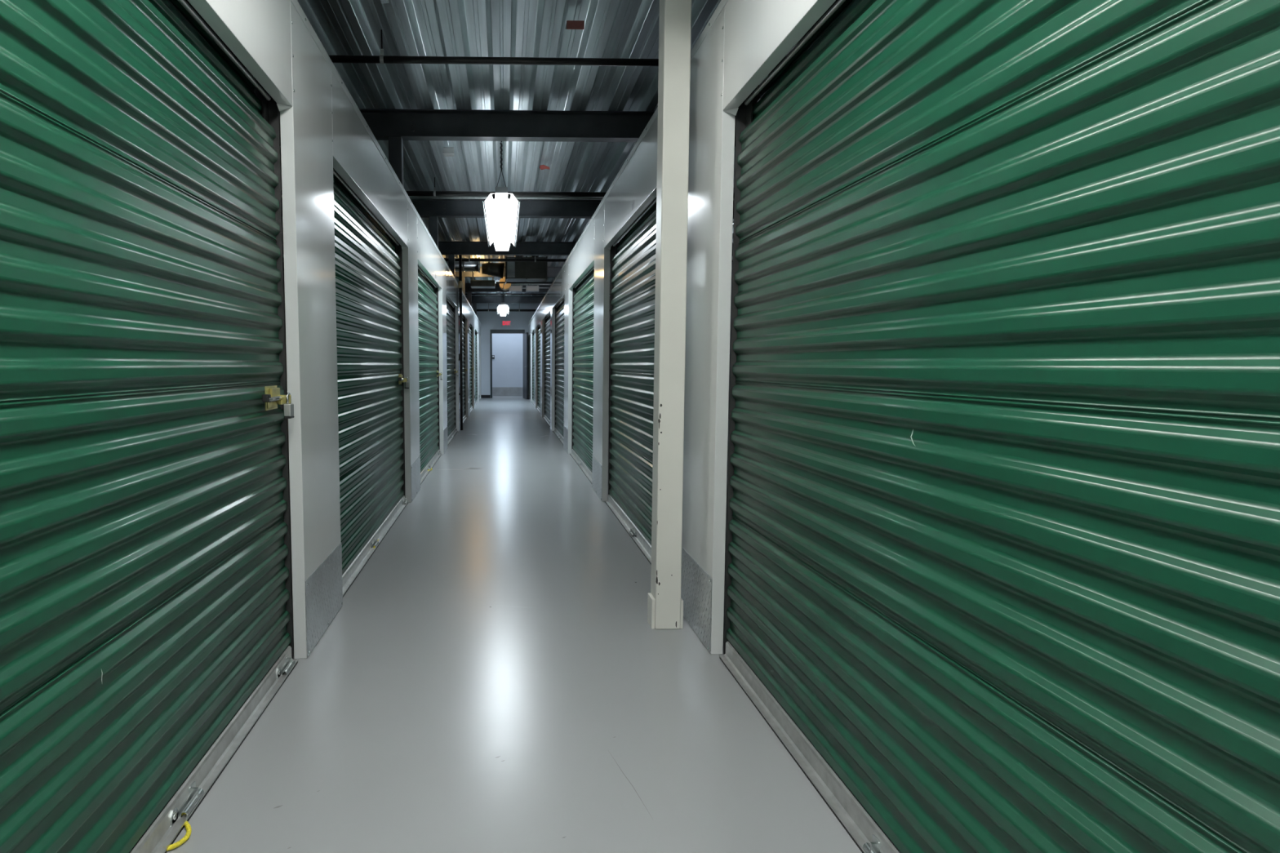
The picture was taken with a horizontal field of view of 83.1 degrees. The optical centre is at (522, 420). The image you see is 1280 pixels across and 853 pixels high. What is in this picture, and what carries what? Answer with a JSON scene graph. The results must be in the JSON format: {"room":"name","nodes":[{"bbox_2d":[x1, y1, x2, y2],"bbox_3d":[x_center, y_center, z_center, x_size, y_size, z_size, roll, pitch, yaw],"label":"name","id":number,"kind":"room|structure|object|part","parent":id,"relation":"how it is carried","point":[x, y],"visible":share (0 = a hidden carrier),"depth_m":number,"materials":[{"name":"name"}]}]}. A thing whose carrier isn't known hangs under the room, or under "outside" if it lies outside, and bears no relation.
{"room":"self-storage corridor","nodes":[
{"label":"self-storage corridor","id":0,"kind":"room"},
{"bbox_2d":[283,271,287,393],"bbox_3d":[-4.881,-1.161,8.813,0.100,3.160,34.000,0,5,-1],"label":"door track","id":1,"kind":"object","parent":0,"point":[283,271],"depth_m":14.97,"materials":[{"name":"metal"}]},
{"bbox_2d":[187,0,481,658],"bbox_3d":[-0.977,-0.714,7.745,0.054,2.438,31.598,0,5,-1],"label":"wall","id":2,"kind":"structure","parent":0,"point":[322,131],"depth_m":2.84,"materials":[{"name":"white paint"}]},
{"bbox_2d":[0,0,298,852],"bbox_3d":[-0.974,-0.199,1.374,0.385,2.420,2.480,0,5,-1],"label":"door","id":3,"kind":"structure","parent":2,"relation":"in","point":[145,570],"depth_m":1.56,"materials":[{"name":"green paint"}]},
{"bbox_3d":[-0.857,-0.075,2.381,0.022,0.026,0.026,0,5,-1],"label":"knob","id":4,"kind":"part","parent":3,"relation":"part of","materials":[{"name":"black plastic"}]},
{"bbox_2d":[284,392,294,418],"bbox_3d":[-0.830,-0.054,2.526,0.025,0.092,0.045,0,5,-1],"label":"padlock","id":5,"kind":"object","parent":3,"relation":"hanging from","point":[288,407],"visible":1,"depth_m":2.51,"materials":[{"name":"metal"}]},
{"bbox_2d":[305,542,342,657],"bbox_3d":[-0.827,0.733,2.997,0.006,0.296,0.596,0,5,-1],"label":"kick plate","id":6,"kind":"object","parent":2,"relation":"attached to","point":[323,588],"visible":1,"depth_m":2.94,"materials":[{"name":"metal"}]},
{"bbox_2d":[253,77,408,596],"bbox_3d":[-1.059,-0.442,4.438,0.374,2.420,2.470,0,5,-1],"label":"door","id":7,"kind":"structure","parent":2,"relation":"in","point":[371,380],"depth_m":4.22,"materials":[{"name":"green paint"}]},
{"bbox_2d":[333,173,404,574],"bbox_3d":[-0.983,-0.356,4.447,0.114,2.106,2.454,0,5,-1],"label":"curtain","id":8,"kind":"object","parent":7,"relation":"hanging from","point":[369,273],"depth_m":4.24,"materials":[{"name":"green paint"}]},
{"bbox_2d":[404,377,408,388],"bbox_3d":[-0.909,-0.297,5.585,0.025,0.092,0.045,-3,5,-30],"label":"padlock","id":9,"kind":"object","parent":7,"relation":"hanging from","point":[406,384],"visible":1,"depth_m":5.57,"materials":[{"name":"metal"}]},
{"bbox_2d":[290,0,480,324],"bbox_3d":[-0.983,-1.916,7.650,0.060,0.038,31.600,0,5,-1],"label":"trim","id":10,"kind":"structure","parent":2,"relation":"attached to","point":[295,2],"depth_m":3.58,"materials":[{"name":"white metal"}]},
{"bbox_2d":[387,231,441,484],"bbox_3d":[-1.139,-0.688,7.527,0.374,2.420,2.470,0,5,-1],"label":"door","id":11,"kind":"structure","parent":2,"relation":"in","point":[428,295],"depth_m":7.68,"materials":[{"name":"green paint"}]},
{"bbox_2d":[417,268,439,472],"bbox_3d":[-1.063,-0.601,7.536,0.114,2.106,2.454,0,5,-1],"label":"roller shutter","id":12,"kind":"object","parent":11,"relation":"hanging from","point":[428,295],"depth_m":7.70,"materials":[{"name":"green paint"}]},
{"bbox_2d":[410,456,421,502],"bbox_3d":[-0.907,0.489,6.071,0.006,0.296,0.626,0,5,-1],"label":"kick plate","id":13,"kind":"object","parent":2,"relation":"attached to","point":[415,466],"visible":1,"depth_m":6.05,"materials":[{"name":"metal"}]},
{"bbox_2d":[443,426,448,453],"bbox_3d":[-0.988,0.244,9.161,0.002,0.296,0.626,0,5,-1],"label":"kick plate","id":14,"kind":"object","parent":2,"relation":"attached to","point":[445,431],"visible":1,"depth_m":9.08,"materials":[{"name":"silver metal"}]},
{"bbox_2d":[446,298,457,444],"bbox_3d":[-1.218,-0.930,10.582,0.374,2.420,2.400,0,5,-1],"label":"door","id":15,"kind":"structure","parent":2,"relation":"in","point":[451,317],"depth_m":11.03,"materials":[{"name":"green paint"}]},
{"bbox_2d":[457,280,462,288],"bbox_3d":[-1.027,-2.253,11.766,0.068,0.110,0.070,0,5,-1],"label":"box","id":16,"kind":"object","parent":2,"relation":"attached to","point":[460,282],"visible":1,"depth_m":11.74,"materials":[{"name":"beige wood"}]},
{"bbox_2d":[462,316,467,422],"bbox_3d":[-1.294,-1.161,13.492,0.374,2.420,2.600,0,5,-1],"label":"door","id":17,"kind":"structure","parent":2,"relation":"in","point":[464,370],"depth_m":14.49,"materials":[{"name":"green paint"}]},
{"bbox_2d":[462,319,465,417],"bbox_3d":[-1.218,-1.074,13.500,0.114,2.106,2.584,0,5,-1],"label":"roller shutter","id":18,"kind":"object","parent":17,"relation":"hanging from","point":[463,320],"depth_m":14.49,"materials":[{"name":"green paint"}]},
{"bbox_2d":[467,401,470,417],"bbox_3d":[-1.146,-0.239,15.249,0.002,0.296,0.746,0,5,-1],"label":"kick plate","id":19,"kind":"object","parent":2,"relation":"attached to","point":[468,403],"visible":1,"depth_m":15.22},
{"bbox_2d":[465,324,473,412],"bbox_3d":[-1.377,-1.416,16.710,0.374,2.420,2.360,0,5,-1],"label":"door","id":20,"kind":"structure","parent":2,"relation":"in","point":[471,368],"depth_m":17.50,"materials":[{"name":"green paint"}]},
{"bbox_2d":[469,327,471,407],"bbox_3d":[-1.301,-1.329,16.719,0.114,2.106,2.344,0,5,-1],"label":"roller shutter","id":21,"kind":"object","parent":20,"relation":"hanging from","point":[470,328],"depth_m":17.50,"materials":[{"name":"green paint"}]},
{"bbox_2d":[471,331,477,405],"bbox_3d":[-1.469,-1.668,19.884,0.355,2.420,2.690,0,5,-1],"label":"door","id":22,"kind":"structure","parent":2,"relation":"in","point":[476,381],"depth_m":20.73,"materials":[{"name":"green paint"}]},
{"bbox_2d":[475,334,476,401],"bbox_3d":[-1.383,-1.581,19.893,0.114,2.106,2.674,0,5,-1],"label":"curtain","id":23,"kind":"object","parent":22,"relation":"hanging from","point":[475,335],"depth_m":20.63,"materials":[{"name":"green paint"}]},
{"bbox_2d":[246,0,768,295],"bbox_3d":[-0.248,-2.821,8.751,9.445,0.160,34.100,0,5,-1],"label":"ceiling","id":24,"kind":"structure","parent":0,"point":[614,28],"depth_m":5.16,"materials":[{"name":"grey metal"}]},
{"bbox_2d":[283,255,479,272],"bbox_3d":[-2.761,-2.946,13.342,3.920,0.318,0.286,0,5,-1],"label":"duct","id":25,"kind":"object","parent":24,"relation":"hanging from","point":[472,266],"visible":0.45,"depth_m":13.28,"materials":[{"name":"metal"}]},
{"bbox_2d":[380,0,389,3],"bbox_3d":[-0.766,-2.345,3.958,0.046,0.029,0.040,0,5,-1],"label":"bracket","id":26,"kind":"object","parent":24,"relation":"attached to","point":[382,1],"visible":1,"depth_m":3.96,"materials":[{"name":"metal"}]},
{"bbox_2d":[442,146,454,156],"bbox_3d":[-0.699,-2.550,6.751,0.104,0.061,0.105,0,5,-1],"label":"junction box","id":27,"kind":"object","parent":24,"relation":"attached to","point":[446,151],"visible":1,"depth_m":6.70,"materials":[{"name":"metal"}]},
{"bbox_2d":[470,262,494,288],"bbox_3d":[-0.795,-2.930,14.297,0.480,0.500,0.400,0,5,-1],"label":"duct","id":28,"kind":"object","parent":24,"relation":"hanging from","point":[473,283],"visible":0.91,"depth_m":14.11,"materials":[{"name":"metal"}]},
{"bbox_3d":[-0.795,-2.741,14.312,0.480,0.120,0.400,0,5,-1],"label":"casing","id":29,"kind":"part","parent":28,"relation":"part of","materials":[{"name":"metal"}]},
{"bbox_2d":[328,29,658,66],"bbox_3d":[-0.118,-2.294,4.381,9.000,0.200,0.050,0,5,-1],"label":"pipe","id":30,"kind":"object","parent":24,"relation":"hanging from","point":[381,59],"visible":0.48,"depth_m":4.37,"materials":[{"name":"metal"}]},
{"bbox_3d":[-0.862,-2.315,4.360,0.009,0.154,0.009,-2,5,-24],"label":"hanger rod","id":31,"kind":"part","parent":30,"relation":"part of","materials":[{"name":"metal"}]},
{"bbox_2d":[482,141,520,251],"bbox_3d":[-0.220,-2.324,7.554,0.341,0.649,2.465,0,5,-1],"label":"fluorescent light","id":32,"kind":"object","parent":24,"relation":"hanging from","point":[503,215],"visible":0.97,"depth_m":7.23,"materials":[{"name":"white plastic"}]},
{"bbox_3d":[-0.378,-2.056,7.574,0.024,0.015,2.440,0,5,-1],"label":"guard rail","id":33,"kind":"part","parent":32,"relation":"part of","materials":[{"name":"metal"}]},
{"bbox_3d":[-0.190,-2.322,6.394,0.095,0.468,0.023,0,5,-1],"label":"suspension cord","id":34,"kind":"part","parent":32,"relation":"part of","materials":[{"name":"metal"}]},
{"bbox_3d":[-0.251,-2.159,8.796,0.220,0.123,0.006,0,5,-1],"label":"plate","id":35,"kind":"part","parent":32,"relation":"part of","materials":[{"name":"white plastic"}]},
{"bbox_3d":[-0.061,-2.057,7.582,0.024,0.015,2.440,0,5,-1],"label":"guard rail","id":36,"kind":"part","parent":32,"relation":"part of","materials":[{"name":"metal"}]},
{"bbox_2d":[496,292,509,315],"bbox_3d":[-0.530,-3.273,19.513,0.341,0.649,2.465,0,5,-1],"label":"fluorescent light","id":37,"kind":"object","parent":24,"relation":"hanging from","point":[504,308],"visible":0.89,"depth_m":19.59,"materials":[{"name":"white plastic"}]},
{"bbox_3d":[-0.561,-3.108,20.755,0.220,0.123,0.006,0,5,-1],"label":"plate","id":38,"kind":"part","parent":37,"relation":"part of","materials":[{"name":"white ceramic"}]},
{"bbox_2d":[465,295,544,303],"bbox_3d":[-0.557,-3.628,21.323,9.100,0.210,0.110,0,5,-1],"label":"steel beam","id":39,"kind":"structure","parent":24,"relation":"attached to","point":[475,299],"depth_m":21.32,"materials":[{"name":"black metal"}]},
{"bbox_2d":[465,293,545,294],"bbox_3d":[-0.496,-3.372,18.986,9.000,0.040,0.040,0,5,-1],"label":"pipe","id":40,"kind":"object","parent":24,"relation":"hanging from","point":[465,293],"visible":0.32,"depth_m":18.97,"materials":[{"name":"metal"}]},
{"bbox_2d":[499,276,511,290],"bbox_3d":[-0.362,-2.997,14.981,0.250,0.475,0.350,0,5,-1],"label":"duct collar","id":41,"kind":"object","parent":24,"relation":"hanging from","point":[507,286],"visible":0.6,"depth_m":14.82,"materials":[{"name":"orange metal"}]},
{"bbox_2d":[476,302,536,311],"bbox_3d":[-0.602,-3.707,23.071,9.000,0.339,0.078,0,5,-1],"label":"pipe","id":42,"kind":"object","parent":24,"relation":"hanging from","point":[488,309],"visible":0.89,"depth_m":23.06,"materials":[{"name":"metal"}]},
{"bbox_2d":[359,108,654,142],"bbox_3d":[-0.154,-2.394,5.777,9.100,0.210,0.110,0,5,-1],"label":"steel beam","id":43,"kind":"structure","parent":24,"relation":"attached to","point":[467,125],"depth_m":5.77,"materials":[{"name":"black metal"}]},
{"bbox_2d":[280,177,733,198],"bbox_3d":[-0.207,-2.563,7.819,9.000,0.207,0.064,0,5,-1],"label":"pipe","id":44,"kind":"object","parent":24,"relation":"hanging from","point":[448,193],"visible":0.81,"depth_m":7.80,"materials":[{"name":"metal"}]},
{"bbox_2d":[281,195,733,199],"bbox_3d":[-0.213,-2.526,8.073,9.000,0.024,0.024,0,5,-1],"label":"conduit","id":45,"kind":"object","parent":24,"relation":"hanging from","point":[410,197],"visible":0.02,"depth_m":8.07,"materials":[{"name":"metal"}]},
{"bbox_2d":[281,197,733,218],"bbox_3d":[-0.233,-2.638,8.846,9.100,0.210,0.110,0,5,-1],"label":"steel beam","id":46,"kind":"structure","parent":24,"relation":"attached to","point":[425,207],"depth_m":8.84,"materials":[{"name":"black metal"}]},
{"bbox_2d":[282,240,733,256],"bbox_3d":[-0.313,-2.881,11.905,9.100,0.210,0.110,0,5,-1],"label":"steel beam","id":47,"kind":"structure","parent":24,"relation":"attached to","point":[463,248],"depth_m":11.90,"materials":[{"name":"black metal"}]},
{"bbox_2d":[283,255,733,262],"bbox_3d":[-0.326,-2.900,12.405,9.000,0.260,0.060,0,5,-1],"label":"pipe","id":48,"kind":"object","parent":24,"relation":"hanging from","point":[468,260],"visible":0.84,"depth_m":12.40,"materials":[{"name":"metal"}]},
{"bbox_2d":[465,283,551,292],"bbox_3d":[-0.472,-3.367,18.034,9.100,0.210,0.110,0,5,-1],"label":"steel beam","id":49,"kind":"structure","parent":24,"relation":"attached to","point":[468,288],"depth_m":18.02,"materials":[{"name":"black metal"}]},
{"bbox_2d":[509,283,522,291],"bbox_3d":[-0.161,-3.171,16.450,0.300,0.360,0.204,0,5,-1],"label":"duct","id":50,"kind":"object","parent":24,"relation":"hanging from","point":[513,288],"visible":0.69,"depth_m":16.36,"materials":[{"name":"grey metal"}]},
{"bbox_2d":[505,256,547,281],"bbox_3d":[0.066,-2.913,13.714,0.794,0.442,0.640,0,5,-1],"label":"duct","id":51,"kind":"object","parent":24,"relation":"hanging from","point":[515,271],"visible":0.77,"depth_m":13.42,"materials":[{"name":"metal"}]},
{"bbox_2d":[481,257,504,278],"bbox_3d":[-0.562,-2.942,13.751,0.437,0.389,0.300,0,5,-1],"label":"duct elbow","id":52,"kind":"object","parent":51,"relation":"attached to","point":[495,269],"visible":0.98,"depth_m":13.65,"materials":[{"name":"metal"}]},
{"bbox_3d":[-0.216,-2.879,13.401,0.150,0.360,0.025,0,5,-1],"label":"access panel","id":53,"kind":"part","parent":51,"relation":"part of","materials":[{"name":"metal"}]},
{"bbox_2d":[496,281,552,283],"bbox_3d":[1.762,-2.686,13.881,4.550,0.032,0.032,0,5,-1],"label":"conduit","id":54,"kind":"object","parent":51,"relation":"attached to","point":[496,282],"visible":0.34,"depth_m":13.82,"materials":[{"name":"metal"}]},
{"bbox_2d":[525,283,538,291],"bbox_3d":[0.229,-3.172,16.460,0.300,0.360,0.204,0,5,-1],"label":"duct","id":55,"kind":"object","parent":24,"relation":"hanging from","point":[528,288],"visible":0.91,"depth_m":16.37,"materials":[{"name":"grey metal"}]},
{"bbox_2d":[454,266,610,277],"bbox_3d":[-0.392,-3.122,14.945,9.100,0.210,0.110,0,5,-1],"label":"steel beam","id":56,"kind":"structure","parent":24,"relation":"attached to","point":[553,272],"depth_m":14.94,"materials":[{"name":"black metal"}]},
{"bbox_2d":[511,277,555,284],"bbox_3d":[0.370,-3.288,16.808,1.580,0.184,0.048,0,5,-1],"label":"conduit","id":57,"kind":"object","parent":24,"relation":"hanging from","point":[554,277],"visible":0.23,"depth_m":16.79,"materials":[{"name":"metal"}]},
{"bbox_2d":[521,280,553,288],"bbox_3d":[0.370,-3.325,17.407,1.550,0.204,0.048,0,5,-1],"label":"conduit","id":58,"kind":"object","parent":24,"relation":"hanging from","point":[553,281],"visible":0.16,"depth_m":17.40,"materials":[{"name":"metal"}]},
{"bbox_2d":[538,164,550,169],"bbox_3d":[0.225,-2.631,7.385,0.107,0.002,0.183,1,5,12],"label":"paint mark","id":59,"kind":"object","parent":24,"relation":"attached to","point":[541,166],"visible":1,"depth_m":7.40,"materials":[{"name":"red paint"}]},
{"bbox_2d":[565,20,584,29],"bbox_3d":[0.315,-2.361,4.279,0.104,0.050,0.094,0,5,-1],"label":"paint","id":60,"kind":"object","parent":24,"relation":"attached to","point":[571,24],"visible":1,"depth_m":4.23,"materials":[{"name":"paint"}]},
{"bbox_2d":[492,333,523,386],"bbox_3d":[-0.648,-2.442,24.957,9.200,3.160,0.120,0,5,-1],"label":"door","id":61,"kind":"structure","parent":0,"point":[507,348],"depth_m":24.93,"materials":[{"name":"paint"}]},
{"bbox_2d":[492,386,523,395],"bbox_3d":[-0.597,-1.018,25.008,2.500,0.306,0.004,0,5,-1],"label":"kick plate","id":62,"kind":"object","parent":61,"relation":"attached to","point":[496,391],"visible":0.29,"depth_m":25.01,"materials":[{"name":"silver metal"}]},
{"bbox_2d":[128,395,900,852],"bbox_3d":[-0.231,0.468,9.012,9.200,0.121,34.100,0,5,-1],"label":"floor","id":63,"kind":"structure","parent":0,"point":[495,677],"depth_m":2.31,"materials":[{"name":"grey concrete"}]},
{"bbox_2d":[388,136,405,498],"bbox_3d":[-1.026,-0.820,5.879,0.105,2.944,0.104,0,5,-1],"label":"steel column","id":64,"kind":"structure","parent":63,"relation":"on","point":[395,143],"depth_m":5.73,"materials":[{"name":"black metal"}]},
{"bbox_2d":[428,216,439,449],"bbox_3d":[-1.106,-1.063,8.948,0.105,2.944,0.104,0,5,-1],"label":"steel column","id":65,"kind":"structure","parent":63,"relation":"on","point":[433,220],"depth_m":8.80,"materials":[{"name":"metal"}]},
{"bbox_2d":[448,253,456,424],"bbox_3d":[-1.185,-1.306,12.008,0.105,2.944,0.104,0,5,-1],"label":"steel column","id":66,"kind":"structure","parent":63,"relation":"on","point":[451,256],"depth_m":11.85,"materials":[{"name":"white metal"}]},
{"bbox_2d":[458,254,462,430],"bbox_3d":[-1.037,-1.296,11.972,0.057,2.930,0.100,0,5,-1],"label":"standpipe","id":67,"kind":"object","parent":63,"relation":"on","point":[460,255],"visible":1,"depth_m":11.96,"materials":[{"name":"metal"}]},
{"bbox_2d":[462,276,466,414],"bbox_3d":[-1.264,-1.547,15.047,0.105,2.944,0.104,0,5,-1],"label":"steel column","id":68,"kind":"structure","parent":63,"relation":"on","point":[463,277],"depth_m":14.90,"materials":[{"name":"metal"}]},
{"bbox_2d":[466,291,471,306],"bbox_3d":[-1.344,-1.792,18.136,0.105,2.944,0.104,0,5,-1],"label":"steel column","id":69,"kind":"structure","parent":63,"relation":"on","point":[468,293],"depth_m":17.98,"materials":[{"name":"black metal"}]},
{"bbox_2d":[472,302,476,315],"bbox_3d":[-1.429,-2.053,21.425,0.105,2.944,0.104,0,5,-1],"label":"steel column","id":70,"kind":"structure","parent":63,"relation":"on","point":[474,304],"depth_m":21.27,"materials":[{"name":"black metal"}]},
{"bbox_2d":[647,0,691,629],"bbox_3d":[0.613,-0.590,2.944,0.134,2.950,0.109,0,5,-1],"label":"steel post","id":71,"kind":"object","parent":63,"relation":"on","point":[664,602],"visible":1,"depth_m":2.91,"materials":[{"name":"grey metal"}]},
{"bbox_2d":[471,302,609,395],"bbox_3d":[-0.612,-2.330,23.552,9.200,3.160,0.140,0,5,-1],"label":"wall","id":72,"kind":"structure","parent":0,"point":[491,320],"depth_m":23.41,"materials":[{"name":"paint"}]},
{"bbox_2d":[481,395,490,398],"bbox_3d":[-0.589,-0.799,23.597,1.551,0.100,0.012,0,5,-1],"label":"baseboard","id":73,"kind":"structure","parent":72,"relation":"attached to","point":[482,396],"depth_m":23.58,"materials":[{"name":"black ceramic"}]},
{"bbox_2d":[502,320,511,326],"bbox_3d":[-0.524,-3.195,23.384,0.300,0.210,0.061,0,5,-1],"label":"exit sign","id":74,"kind":"object","parent":72,"relation":"attached to","point":[504,322],"visible":1,"depth_m":23.36,"materials":[{"name":"red plastic"}]},
{"bbox_2d":[490,329,528,399],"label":"door frame","id":75,"kind":"structure","parent":72,"relation":"in","point":[492,331],"depth_m":23.32,"materials":[{"name":"metal"}]},
{"bbox_2d":[528,0,835,654],"bbox_3d":[0.616,-0.717,7.786,0.054,2.438,31.598,0,5,-1],"label":"wall","id":76,"kind":"structure","parent":0,"point":[748,39],"depth_m":2.83,"materials":[{"name":"white paint"}]},
{"bbox_2d":[531,330,537,405],"bbox_3d":[0.478,-1.672,19.934,0.355,2.420,2.690,0,5,-1],"label":"door","id":77,"kind":"structure","parent":76,"relation":"in","point":[533,333],"depth_m":20.59,"materials":[{"name":"green paint"}]},
{"bbox_2d":[532,333,534,401],"bbox_3d":[0.393,-1.585,19.939,0.114,2.106,2.674,0,5,-1],"label":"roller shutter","id":78,"kind":"object","parent":77,"relation":"hanging from","point":[533,334],"depth_m":20.84,"materials":[{"name":"green paint"}]},
{"bbox_2d":[540,401,542,417],"bbox_3d":[0.401,-0.242,15.289,0.002,0.296,0.746,0,5,-1],"label":"kick plate","id":79,"kind":"object","parent":76,"relation":"attached to","point":[540,402],"visible":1,"depth_m":15.22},
{"bbox_2d":[536,316,548,413],"bbox_3d":[0.561,-1.420,16.760,0.355,2.420,2.360,0,5,-1],"label":"door","id":80,"kind":"structure","parent":76,"relation":"in","point":[539,326],"depth_m":17.48,"materials":[{"name":"green paint"}]},
{"bbox_2d":[537,326,540,408],"bbox_3d":[0.475,-1.333,16.765,0.114,2.106,2.344,0,5,-1],"label":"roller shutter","id":81,"kind":"object","parent":80,"relation":"hanging from","point":[539,327],"depth_m":17.46,"materials":[{"name":"green paint"}]},
{"bbox_2d":[543,301,561,427],"bbox_3d":[0.644,-1.165,13.541,0.355,2.420,2.600,0,5,-1],"label":"door","id":82,"kind":"structure","parent":76,"relation":"in","point":[547,321],"depth_m":14.03,"materials":[{"name":"green paint"}]},
{"bbox_2d":[544,315,550,420],"bbox_3d":[0.559,-1.078,13.546,0.114,2.106,2.584,0,5,-1],"label":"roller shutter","id":83,"kind":"object","parent":82,"relation":"hanging from","point":[547,321],"depth_m":14.13,"materials":[{"name":"green paint"}]},
{"bbox_2d":[563,425,568,453],"bbox_3d":[0.559,0.241,9.200,0.002,0.296,0.626,0,5,-1],"label":"kick plate","id":84,"kind":"object","parent":76,"relation":"attached to","point":[565,429],"visible":1,"depth_m":9.12,"materials":[{"name":"silver metal"}]},
{"bbox_2d":[553,281,579,448],"bbox_3d":[0.720,-0.934,10.632,0.355,2.420,2.400,0,5,-1],"label":"door","id":85,"kind":"structure","parent":76,"relation":"in","point":[559,311],"depth_m":10.95,"materials":[{"name":"green paint"}]},
{"bbox_2d":[555,300,564,436],"bbox_3d":[0.634,-0.847,10.636,0.114,2.106,2.384,0,5,-1],"label":"roller shutter","id":86,"kind":"object","parent":85,"relation":"hanging from","point":[559,311],"depth_m":11.01,"materials":[{"name":"green paint"}]},
{"bbox_2d":[569,233,623,483],"bbox_3d":[0.799,-0.692,7.577,0.355,2.420,2.470,0,5,-1],"label":"door","id":87,"kind":"structure","parent":76,"relation":"in","point":[584,295],"depth_m":7.68,"materials":[{"name":"green paint"}]},
{"bbox_2d":[572,268,594,471],"bbox_3d":[0.714,-0.604,7.582,0.114,2.106,2.454,0,5,-1],"label":"roller shutter","id":88,"kind":"object","parent":87,"relation":"hanging from","point":[584,295],"depth_m":7.72,"materials":[{"name":"green paint"}]},
{"bbox_2d":[591,455,602,500],"bbox_3d":[0.637,0.486,6.111,0.006,0.296,0.626,0,5,-1],"label":"kick plate","id":89,"kind":"object","parent":76,"relation":"attached to","point":[597,468],"visible":1,"depth_m":6.08,"materials":[{"name":"metal"}]},
{"bbox_2d":[528,0,728,324],"bbox_3d":[0.623,-1.919,7.691,0.060,0.038,31.600,0,5,-1],"label":"trim","id":90,"kind":"structure","parent":76,"relation":"attached to","point":[722,4],"depth_m":4.08,"materials":[{"name":"white metal"}]},
{"bbox_2d":[605,84,759,564],"bbox_3d":[0.879,-0.446,4.488,0.355,2.420,2.470,0,5,-1],"label":"door","id":91,"kind":"structure","parent":76,"relation":"in","point":[633,261],"depth_m":4.72,"materials":[{"name":"green paint"}]},
{"bbox_2d":[608,202,656,545],"bbox_3d":[0.794,-0.359,4.493,0.114,2.106,2.454,0,5,-1],"label":"curtain","id":92,"kind":"object","parent":91,"relation":"hanging from","point":[633,261],"depth_m":4.73,"materials":[{"name":"green paint"}]},
{"bbox_2d":[680,547,711,653],"bbox_3d":[0.717,0.730,3.037,0.006,0.296,0.596,0,5,-1],"label":"kick plate","id":93,"kind":"object","parent":76,"relation":"attached to","point":[695,584],"visible":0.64,"depth_m":2.93,"materials":[{"name":"metal"}]},
{"bbox_2d":[719,0,1279,852],"bbox_3d":[0.959,-0.203,1.424,0.355,2.420,2.480,0,5,-1],"label":"door","id":94,"kind":"structure","parent":76,"relation":"in","point":[1002,547],"depth_m":1.19,"materials":[{"name":"green paint"}]},
{"bbox_2d":[728,262,733,418],"bbox_3d":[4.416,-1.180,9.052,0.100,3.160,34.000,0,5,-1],"label":"door track","id":95,"kind":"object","parent":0,"point":[732,262],"depth_m":14.47,"materials":[{"name":"metal"}]}
]}

